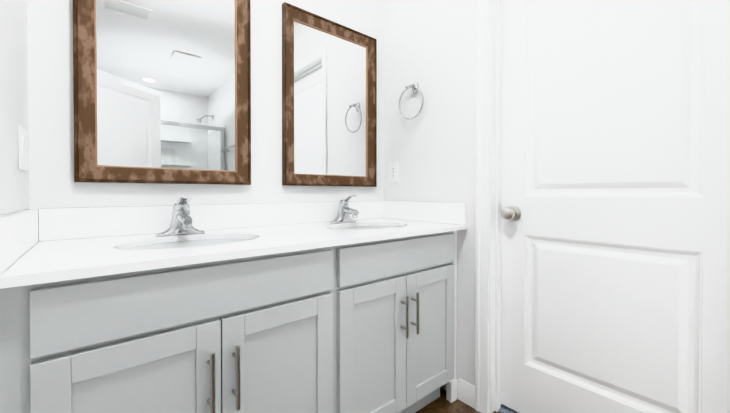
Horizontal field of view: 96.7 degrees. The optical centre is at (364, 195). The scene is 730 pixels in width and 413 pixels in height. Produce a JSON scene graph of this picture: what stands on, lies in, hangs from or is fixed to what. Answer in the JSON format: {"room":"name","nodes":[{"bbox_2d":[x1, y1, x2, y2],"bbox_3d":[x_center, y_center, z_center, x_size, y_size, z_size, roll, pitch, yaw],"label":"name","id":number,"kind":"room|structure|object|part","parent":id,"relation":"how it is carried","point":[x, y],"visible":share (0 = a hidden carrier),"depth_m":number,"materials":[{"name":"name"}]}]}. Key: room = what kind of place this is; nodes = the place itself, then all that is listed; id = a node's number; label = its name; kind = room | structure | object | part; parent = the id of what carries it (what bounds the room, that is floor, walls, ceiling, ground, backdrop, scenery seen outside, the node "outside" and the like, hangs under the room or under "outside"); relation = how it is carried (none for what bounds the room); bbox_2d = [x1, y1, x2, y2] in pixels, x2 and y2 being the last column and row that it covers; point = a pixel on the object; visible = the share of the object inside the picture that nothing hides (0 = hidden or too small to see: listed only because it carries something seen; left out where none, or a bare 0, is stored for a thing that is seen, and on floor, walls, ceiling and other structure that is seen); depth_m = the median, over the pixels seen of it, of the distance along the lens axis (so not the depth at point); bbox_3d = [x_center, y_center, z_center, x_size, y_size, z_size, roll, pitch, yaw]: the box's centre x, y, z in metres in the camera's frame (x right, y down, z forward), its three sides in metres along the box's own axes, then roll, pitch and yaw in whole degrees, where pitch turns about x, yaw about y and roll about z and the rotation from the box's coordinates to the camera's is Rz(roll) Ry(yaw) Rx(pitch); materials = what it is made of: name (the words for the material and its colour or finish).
{"room":"bathroom","nodes":[
{"label":"bathroom","id":0,"kind":"room"},
{"bbox_2d":[0,0,28,215],"bbox_3d":[0.177,-0.225,-0.542,0.115,2.420,3.900,0,1,-40],"label":"wall","id":1,"kind":"structure","parent":0,"point":[14,187],"depth_m":0.80,"materials":[{"name":"white paint"}]},
{"bbox_2d":[0,208,39,266],"bbox_3d":[-0.839,0.092,0.785,0.020,0.100,0.564,0,1,-40],"label":"backsplash","id":2,"kind":"structure","parent":1,"relation":"attached to","point":[18,229],"depth_m":0.72,"materials":[{"name":"white stone"}]},
{"bbox_2d":[18,125,28,170],"bbox_3d":[-0.942,-0.129,0.898,0.010,0.115,0.116,0,1,-40],"label":"switch plate","id":3,"kind":"object","parent":1,"relation":"attached to","point":[22,164],"depth_m":0.87,"materials":[{"name":"white plastic"}]},
{"bbox_3d":[-0.940,-0.129,0.900,0.005,0.066,0.079,0,1,-40],"label":"light switch rockers","id":4,"kind":"part","parent":3,"relation":"part of","materials":[{"name":"white plastic"}]},
{"bbox_2d":[27,0,383,208],"bbox_3d":[-0.496,-0.245,1.512,1.714,2.420,0.115,0,1,-40],"label":"wall","id":5,"kind":"structure","parent":0,"point":[52,184],"depth_m":1.29,"materials":[{"name":"white paint"}]},
{"bbox_2d":[73,0,250,184],"bbox_3d":[-0.720,-0.469,1.227,0.570,0.846,0.030,0,1,-40],"label":"mirror","id":6,"kind":"object","parent":5,"relation":"attached to","point":[161,91],"visible":0.98,"depth_m":1.21,"materials":[{"name":"brown metal"}]},
{"bbox_2d":[40,201,383,234],"bbox_3d":[-0.452,0.085,1.462,1.440,0.100,0.020,0,1,-40],"label":"backsplash","id":7,"kind":"structure","parent":5,"relation":"attached to","point":[74,220],"depth_m":1.17,"materials":[{"name":"white stone"}]},
{"bbox_2d":[282,2,376,186],"bbox_3d":[-0.161,-0.474,1.693,0.570,0.846,0.030,0,1,-40],"label":"mirror","id":8,"kind":"object","parent":5,"relation":"attached to","point":[329,102],"visible":1,"depth_m":1.67,"materials":[{"name":"brown metal"}]},
{"bbox_3d":[-0.169,-0.474,1.703,0.466,0.742,0.005,0,1,-40],"label":"glass","id":9,"kind":"part","parent":8,"relation":"part of","materials":[{"name":"white"}]},
{"bbox_2d":[383,0,475,396],"bbox_3d":[1.404,-0.235,0.482,0.115,2.420,3.900,0,1,-40],"label":"wall","id":10,"kind":"structure","parent":0,"point":[430,50],"depth_m":1.63,"materials":[{"name":"white paint"}]},
{"bbox_2d":[389,162,397,181],"bbox_3d":[0.164,-0.136,1.874,0.006,0.115,0.070,0,1,-40],"label":"electrical outlet plate","id":11,"kind":"object","parent":10,"relation":"attached to","point":[395,165],"depth_m":1.87,"materials":[{"name":"white plastic"}]},
{"bbox_3d":[0.162,-0.136,1.872,0.001,0.064,0.033,0,1,-40],"label":"outlet faces","id":12,"kind":"part","parent":11,"relation":"part of","materials":[{"name":"white plastic"}]},
{"bbox_2d":[399,83,423,119],"bbox_3d":[0.252,-0.506,1.727,0.055,0.202,0.174,0,1,-40],"label":"towel ring","id":13,"kind":"object","parent":10,"relation":"attached to","point":[415,87],"visible":1,"depth_m":1.73,"materials":[{"name":"silver metal"}]},
{"bbox_2d":[384,201,465,222],"bbox_3d":[0.284,0.083,1.722,0.020,0.100,0.564,0,1,-40],"label":"backsplash","id":14,"kind":"structure","parent":10,"relation":"attached to","point":[457,211],"depth_m":1.66,"materials":[{"name":"white stone"}]},
{"bbox_2d":[458,378,474,408],"bbox_3d":[0.474,0.917,1.508,0.012,0.095,0.092,0,1,-40],"label":"baseboard","id":15,"kind":"structure","parent":10,"relation":"attached to","point":[466,392],"depth_m":1.50,"materials":[{"name":"white paint"}]},
{"bbox_2d":[475,0,489,412],"bbox_3d":[0.784,-0.065,1.123,0.017,2.067,0.880,0,1,-40],"label":"door frame","id":16,"kind":"structure","parent":10,"relation":"attached to","point":[482,203],"depth_m":1.44,"materials":[{"name":"white paint"}]},
{"bbox_2d":[489,0,501,412],"bbox_3d":[0.835,-0.044,1.166,0.114,2.024,0.794,0,1,-40],"label":"trim","id":17,"kind":"structure","parent":10,"relation":"attached to","point":[495,183],"depth_m":1.44,"materials":[{"name":"white paint"}]},
{"bbox_2d":[501,0,729,412],"bbox_3d":[0.865,-0.045,1.190,0.177,1.977,0.750,0,1,-40],"label":"door","id":18,"kind":"structure","parent":10,"relation":"in","point":[615,246],"depth_m":1.14,"materials":[{"name":"white paint"}]},
{"bbox_3d":[0.664,0.076,1.432,0.177,0.067,0.067,0,1,-40],"label":"knob","id":19,"kind":"part","parent":18,"relation":"part of","materials":[{"name":"silver metal"}]},
{"bbox_2d":[415,388,500,412],"bbox_3d":[0.274,1.014,-0.448,2.939,0.060,4.130,0,1,-40],"label":"floor","id":20,"kind":"structure","parent":0,"point":[441,404],"depth_m":1.48,"materials":[{"name":"brown wood"}]},
{"bbox_2d":[0,215,466,412],"bbox_3d":[-0.269,0.552,1.247,1.482,0.832,0.592,0,1,-40],"label":"bathroom vanity","id":21,"kind":"object","parent":20,"relation":"on","point":[345,305],"depth_m":0.89,"materials":[{"name":"grey wood"}]},
{"bbox_2d":[0,218,466,288],"bbox_3d":[-0.276,0.147,1.252,1.481,0.020,0.569,0,1,-40],"label":"countertop","id":22,"kind":"structure","parent":21,"relation":"on","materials":[{"name":"white stone"}]},
{"bbox_2d":[152,196,207,230],"bbox_3d":[-0.639,0.069,1.141,0.160,0.137,0.140,0,1,-40],"label":"faucet","id":23,"kind":"object","parent":22,"relation":"on","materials":[{"name":"silver metal"}]},
{"bbox_2d":[324,195,359,218],"bbox_3d":[-0.084,0.065,1.604,0.160,0.137,0.140,0,1,-40],"label":"faucet","id":24,"kind":"object","parent":22,"relation":"on","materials":[{"name":"silver metal"}]},
{"bbox_2d":[498,404,517,412],"bbox_3d":[1.298,0.992,1.513,1.144,0.066,1.600,0,1,-40],"label":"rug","id":25,"kind":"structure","parent":0,"point":[504,409],"depth_m":1.45,"materials":[{"name":"blue fabric"}]}
]}

